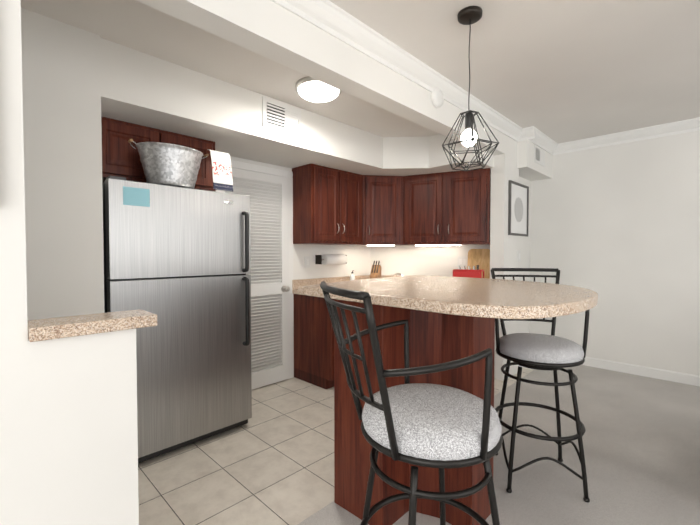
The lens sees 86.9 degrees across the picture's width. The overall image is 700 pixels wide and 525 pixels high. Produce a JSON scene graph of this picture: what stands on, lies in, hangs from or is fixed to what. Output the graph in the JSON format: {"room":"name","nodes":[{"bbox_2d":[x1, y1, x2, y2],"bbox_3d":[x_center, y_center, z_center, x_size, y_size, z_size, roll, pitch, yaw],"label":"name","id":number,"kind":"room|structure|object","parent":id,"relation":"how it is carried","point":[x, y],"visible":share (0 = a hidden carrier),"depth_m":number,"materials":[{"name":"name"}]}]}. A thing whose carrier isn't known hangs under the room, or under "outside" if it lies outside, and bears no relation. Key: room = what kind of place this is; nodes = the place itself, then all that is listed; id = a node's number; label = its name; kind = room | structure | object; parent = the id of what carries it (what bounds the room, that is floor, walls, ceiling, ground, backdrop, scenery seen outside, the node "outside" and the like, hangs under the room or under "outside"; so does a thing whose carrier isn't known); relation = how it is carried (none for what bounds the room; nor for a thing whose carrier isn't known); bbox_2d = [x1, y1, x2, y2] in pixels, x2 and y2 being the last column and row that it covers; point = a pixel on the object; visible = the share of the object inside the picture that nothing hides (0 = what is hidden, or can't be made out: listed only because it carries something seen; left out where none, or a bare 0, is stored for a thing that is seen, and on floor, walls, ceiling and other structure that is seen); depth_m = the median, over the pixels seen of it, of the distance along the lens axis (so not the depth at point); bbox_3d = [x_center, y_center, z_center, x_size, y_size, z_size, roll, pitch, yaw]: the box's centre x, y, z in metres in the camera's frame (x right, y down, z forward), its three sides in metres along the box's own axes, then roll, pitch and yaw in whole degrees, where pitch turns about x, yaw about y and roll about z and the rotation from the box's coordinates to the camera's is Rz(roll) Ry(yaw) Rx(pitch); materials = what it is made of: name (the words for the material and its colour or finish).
{"room":"kitchen","nodes":[
{"label":"kitchen","id":0,"kind":"room"},
{"bbox_2d":[0,0,31,524],"bbox_3d":[-1.975,0.001,0.077,0.120,2.560,2.870,1,2,44],"label":"wall","id":1,"kind":"structure","parent":0,"point":[15,486],"depth_m":1.04,"materials":[{"name":"paint"}]},
{"bbox_2d":[21,8,104,319],"bbox_3d":[-2.750,0.020,1.116,0.680,2.470,3.270,1,2,44],"label":"wall","id":2,"kind":"structure","parent":0,"point":[61,89],"depth_m":1.91,"materials":[{"name":"paint"}]},
{"bbox_2d":[28,329,138,524],"bbox_3d":[-0.873,0.738,1.220,0.120,1.030,0.280,1,2,44],"label":"wall","id":3,"kind":"structure","parent":0,"point":[83,427],"depth_m":1.17,"materials":[{"name":"paint"}]},
{"bbox_2d":[27,309,156,341],"bbox_3d":[-0.852,0.202,1.229,0.180,0.040,0.339,1,2,44],"label":"countertop","id":4,"kind":"structure","parent":3,"relation":"on","point":[59,327],"depth_m":1.17,"materials":[{"name":"stone"}]},
{"bbox_2d":[21,0,438,136],"bbox_3d":[-1.180,-1.323,2.214,1.580,0.160,7.083,1,2,44],"label":"ceiling","id":5,"kind":"structure","parent":0,"point":[139,26],"depth_m":2.20,"materials":[{"name":"paint"}]},
{"bbox_2d":[295,76,340,102],"bbox_3d":[-0.224,-1.209,2.636,0.330,0.088,0.330,1,2,44],"label":"lamp","id":6,"kind":"object","parent":5,"relation":"attached to","point":[308,88],"visible":0.9,"depth_m":2.56,"materials":[{"name":"white glass"}]},
{"bbox_2d":[100,37,493,175],"bbox_3d":[0.000,-1.110,3.317,1.490,0.320,3.763,1,2,44],"label":"soffit","id":7,"kind":"structure","parent":0,"point":[142,89],"depth_m":2.70,"materials":[{"name":"paint"}]},
{"bbox_2d":[262,96,300,136],"bbox_3d":[-0.525,-1.134,2.891,0.016,0.220,0.360,1,2,44],"label":"ceiling vent","id":8,"kind":"object","parent":7,"relation":"in","point":[280,116],"visible":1,"depth_m":2.88,"materials":[{"name":"white plastic"}]},
{"bbox_2d":[230,156,369,279],"bbox_3d":[-1.465,-0.027,2.999,0.120,2.470,7.760,1,2,44],"label":"wall","id":9,"kind":"structure","parent":0,"point":[358,260],"depth_m":4.12,"materials":[{"name":"paint"}]},
{"bbox_2d":[101,116,164,182],"bbox_3d":[-1.580,-0.741,2.544,0.323,0.380,0.409,1,2,44],"label":"upper cabinet","id":10,"kind":"object","parent":9,"relation":"attached to","point":[119,158],"depth_m":2.42,"materials":[{"name":"brown wood"}]},
{"bbox_2d":[165,131,215,190],"bbox_3d":[-1.294,-0.748,2.836,0.323,0.380,0.409,1,2,44],"label":"upper cabinet","id":11,"kind":"object","parent":9,"relation":"attached to","point":[204,181],"depth_m":2.79,"materials":[{"name":"brown wood"}]},
{"bbox_2d":[214,168,289,388],"bbox_3d":[-0.869,0.171,3.446,0.102,2.028,0.765,1,2,44],"label":"louvered door","id":12,"kind":"structure","parent":9,"relation":"in","point":[268,194],"depth_m":3.57,"materials":[{"name":"white wood"}]},
{"bbox_2d":[231,160,293,378],"bbox_3d":[-0.904,0.141,3.479,0.020,2.114,0.905,1,2,44],"label":"door frame","id":13,"kind":"structure","parent":9,"relation":"attached to","point":[258,168],"depth_m":3.76,"materials":[{"name":"white wood"}]},
{"bbox_2d":[292,163,364,244],"bbox_3d":[-0.220,-0.580,3.936,0.323,0.770,0.740,1,2,44],"label":"upper cabinet","id":14,"kind":"object","parent":9,"relation":"attached to","point":[332,206],"depth_m":3.74,"materials":[{"name":"brown wood"}]},
{"bbox_2d":[315,254,346,264],"bbox_3d":[-0.190,-0.034,4.120,0.133,0.116,0.395,1,2,44],"label":"paper towel holder","id":15,"kind":"object","parent":9,"relation":"attached to","point":[330,259],"visible":1,"depth_m":4.03,"materials":[{"name":"white paper"}]},
{"bbox_2d":[361,175,400,245],"bbox_3d":[0.360,-0.590,4.339,0.588,0.770,0.646,1,2,44],"label":"upper cabinet","id":16,"kind":"object","parent":9,"relation":"attached to","point":[382,193],"depth_m":4.11,"materials":[{"name":"brown wood"}]},
{"bbox_2d":[136,0,504,155],"bbox_3d":[0.224,-1.193,2.422,0.140,0.290,3.600,1,2,44],"label":"header beam","id":17,"kind":"structure","parent":0,"point":[271,30],"depth_m":1.95,"materials":[{"name":"paint"}]},
{"bbox_2d":[431,89,443,107],"bbox_3d":[0.651,-1.216,2.731,0.037,0.136,0.136,1,2,44],"label":"smoke detector","id":18,"kind":"object","parent":17,"relation":"attached to","point":[437,98],"visible":0.98,"depth_m":2.70,"materials":[{"name":"white plastic"}]},
{"bbox_2d":[138,367,533,524],"bbox_3d":[-1.091,1.254,2.190,1.830,0.050,7.083,1,2,44],"label":"floor","id":19,"kind":"structure","parent":0,"point":[271,462],"depth_m":2.19,"materials":[{"name":"beige tile"}]},
{"bbox_2d":[102,176,251,462],"bbox_3d":[-1.244,0.359,2.600,0.706,1.718,0.885,1,2,44],"label":"fridge","id":20,"kind":"object","parent":19,"relation":"on","point":[177,261],"visible":0.9,"depth_m":2.36,"materials":[{"name":"grey metal"}]},
{"bbox_2d":[128,139,208,188],"bbox_3d":[-1.191,-0.633,2.464,0.310,0.265,0.496,1,2,44],"label":"galvanized bucket","id":21,"kind":"object","parent":20,"relation":"on","point":[169,164],"visible":0.92,"depth_m":2.35,"materials":[{"name":"silver metal"}]},
{"bbox_2d":[208,149,232,191],"bbox_3d":[-0.923,-0.653,2.632,0.104,0.290,0.145,1,2,44],"label":"sign","id":22,"kind":"object","parent":20,"relation":"on","point":[222,171],"visible":1,"depth_m":2.61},
{"bbox_2d":[292,275,396,388],"bbox_3d":[0.524,0.681,3.915,1.458,1.010,1.727,1,2,44],"label":"base cabinet","id":23,"kind":"object","parent":19,"relation":"on","point":[313,347],"depth_m":3.62,"materials":[{"name":"brown wood"}]},
{"bbox_2d":[350,271,354,279],"bbox_3d":[0.028,0.178,4.300,0.060,0.172,0.060,1,2,44],"label":"soap dispenser","id":24,"kind":"object","parent":23,"relation":"on","point":[352,276],"visible":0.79,"depth_m":4.28,"materials":[{"name":"white"}]},
{"bbox_2d":[370,261,380,278],"bbox_3d":[0.304,0.120,4.377,0.100,0.284,0.120,1,2,25],"label":"knife block","id":25,"kind":"object","parent":23,"relation":"on","point":[375,271],"visible":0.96,"depth_m":4.35,"materials":[{"name":"brown wood"}]},
{"bbox_2d":[453,265,483,277],"bbox_3d":[1.244,0.149,3.876,0.284,0.250,0.272,1,2,25],"label":"dish rack","id":26,"kind":"object","parent":23,"relation":"on","point":[468,272],"visible":0.6,"depth_m":3.77,"materials":[{"name":"red plastic"}]},
{"bbox_2d":[467,249,489,278],"bbox_3d":[1.418,0.060,4.052,0.250,0.420,0.104,1,2,25],"label":"cutting board","id":27,"kind":"object","parent":23,"relation":"on","point":[480,258],"visible":0.52,"depth_m":4.05,"materials":[{"name":"brown wood"}]},
{"bbox_2d":[370,177,530,332],"bbox_3d":[1.297,-0.114,4.688,1.460,2.560,1.480,1,2,44],"label":"wall","id":28,"kind":"structure","parent":0,"point":[406,260],"depth_m":4.43,"materials":[{"name":"paint"}]},
{"bbox_2d":[401,168,490,245],"bbox_3d":[1.071,-0.584,4.097,0.964,0.770,0.592,1,2,44],"label":"upper cabinet","id":29,"kind":"object","parent":28,"relation":"attached to","point":[452,208],"depth_m":3.95,"materials":[{"name":"brown wood"}]},
{"bbox_2d":[457,256,467,266],"bbox_3d":[1.276,-0.011,4.184,0.115,0.120,0.011,1,2,26],"label":"switch plate","id":30,"kind":"object","parent":28,"relation":"attached to","point":[462,261],"depth_m":4.18,"materials":[{"name":"white plastic"}]},
{"bbox_2d":[298,365,699,524],"bbox_3d":[1.450,1.302,0.176,4.620,0.054,7.760,1,2,44],"label":"floor carpet","id":31,"kind":"object","parent":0,"point":[641,440],"visible":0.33,"depth_m":2.32,"materials":[{"name":"grey carpet"}]},
{"bbox_2d":[320,281,502,524],"bbox_3d":[0.203,0.659,1.209,0.589,1.184,0.638,1,2,44],"label":"stool","id":32,"kind":"object","parent":31,"relation":"on","point":[441,427],"visible":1,"depth_m":1.07,"materials":[{"name":"grey metal"}]},
{"bbox_2d":[334,299,494,524],"bbox_3d":[0.490,0.693,2.033,0.610,1.080,1.010,1,2,44],"label":"island base","id":33,"kind":"object","parent":31,"relation":"on","point":[436,338],"visible":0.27,"depth_m":1.76,"materials":[{"name":"brown wood"}]},
{"bbox_2d":[298,275,597,318],"bbox_3d":[0.532,0.135,1.907,1.287,0.040,1.270,1,2,44],"label":"countertop","id":34,"kind":"structure","parent":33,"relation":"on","point":[490,298],"depth_m":1.46,"materials":[{"name":"stone"}]},
{"bbox_2d":[491,268,589,502],"bbox_3d":[1.083,0.635,2.173,0.618,1.184,0.649,1,2,44],"label":"stool","id":35,"kind":"object","parent":31,"relation":"on","point":[553,352],"visible":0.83,"depth_m":2.00,"materials":[{"name":"grey metal"}]},
{"bbox_2d":[329,0,699,143],"bbox_3d":[1.361,-1.333,0.199,4.870,0.100,7.760,1,2,44],"label":"ceiling","id":36,"kind":"structure","parent":0,"point":[559,71],"depth_m":2.38,"materials":[{"name":"paint"}]},
{"bbox_2d":[442,6,498,170],"bbox_3d":[0.649,-0.918,1.990,0.290,0.817,0.278,1,2,44],"label":"pendant light","id":37,"kind":"object","parent":36,"relation":"hanging from","point":[469,15],"visible":1,"depth_m":1.96,"materials":[{"name":"black metal"}]},
{"bbox_2d":[490,135,542,380],"bbox_3d":[1.893,-0.100,4.154,0.140,2.560,1.170,1,2,44],"label":"wall","id":38,"kind":"structure","parent":0,"point":[503,243],"depth_m":3.74,"materials":[{"name":"paint"}]},
{"bbox_2d":[270,0,699,154],"bbox_3d":[1.369,-1.228,0.109,4.730,0.105,7.640,1,2,44],"label":"crown molding","id":39,"kind":"structure","parent":38,"relation":"attached to","point":[334,20],"depth_m":2.61,"materials":[{"name":"white"}]},
{"bbox_2d":[502,365,517,380],"bbox_3d":[1.671,1.135,3.848,0.014,0.105,0.380,1,2,44],"label":"baseboard","id":40,"kind":"structure","parent":38,"relation":"attached to","point":[513,369],"depth_m":3.87,"materials":[{"name":"white"}]},
{"bbox_2d":[508,180,528,236],"bbox_3d":[1.793,-0.560,3.925,0.022,0.550,0.520,1,2,44],"label":"picture frame","id":41,"kind":"object","parent":38,"relation":"attached to","point":[518,209],"visible":1,"depth_m":3.91,"materials":[{"name":"grey"}]},
{"bbox_2d":[517,140,552,179],"bbox_3d":[2.094,-1.191,4.160,0.100,0.380,0.840,1,2,44],"label":"ceiling bulkhead","id":42,"kind":"object","parent":38,"relation":"attached to","point":[525,158],"visible":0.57,"depth_m":3.94,"materials":[{"name":"paint"}]},
{"bbox_2d":[534,144,544,166],"bbox_3d":[2.099,-1.179,4.086,0.011,0.180,0.340,1,2,44],"label":"air vent","id":43,"kind":"object","parent":42,"relation":"attached to","point":[539,155],"visible":1,"depth_m":4.07,"materials":[{"name":"white plastic"}]},
{"bbox_2d":[529,130,699,375],"bbox_3d":[4.034,-0.071,2.960,4.870,2.560,0.120,1,2,44],"label":"wall","id":44,"kind":"structure","parent":0,"point":[616,228],"depth_m":3.92,"materials":[{"name":"paint"}]},
{"bbox_2d":[582,357,699,386],"bbox_3d":[4.037,1.159,2.893,4.730,0.105,0.014,1,2,44],"label":"baseboard","id":45,"kind":"structure","parent":44,"relation":"attached to","point":[678,377],"depth_m":3.84,"materials":[{"name":"white"}]}
]}

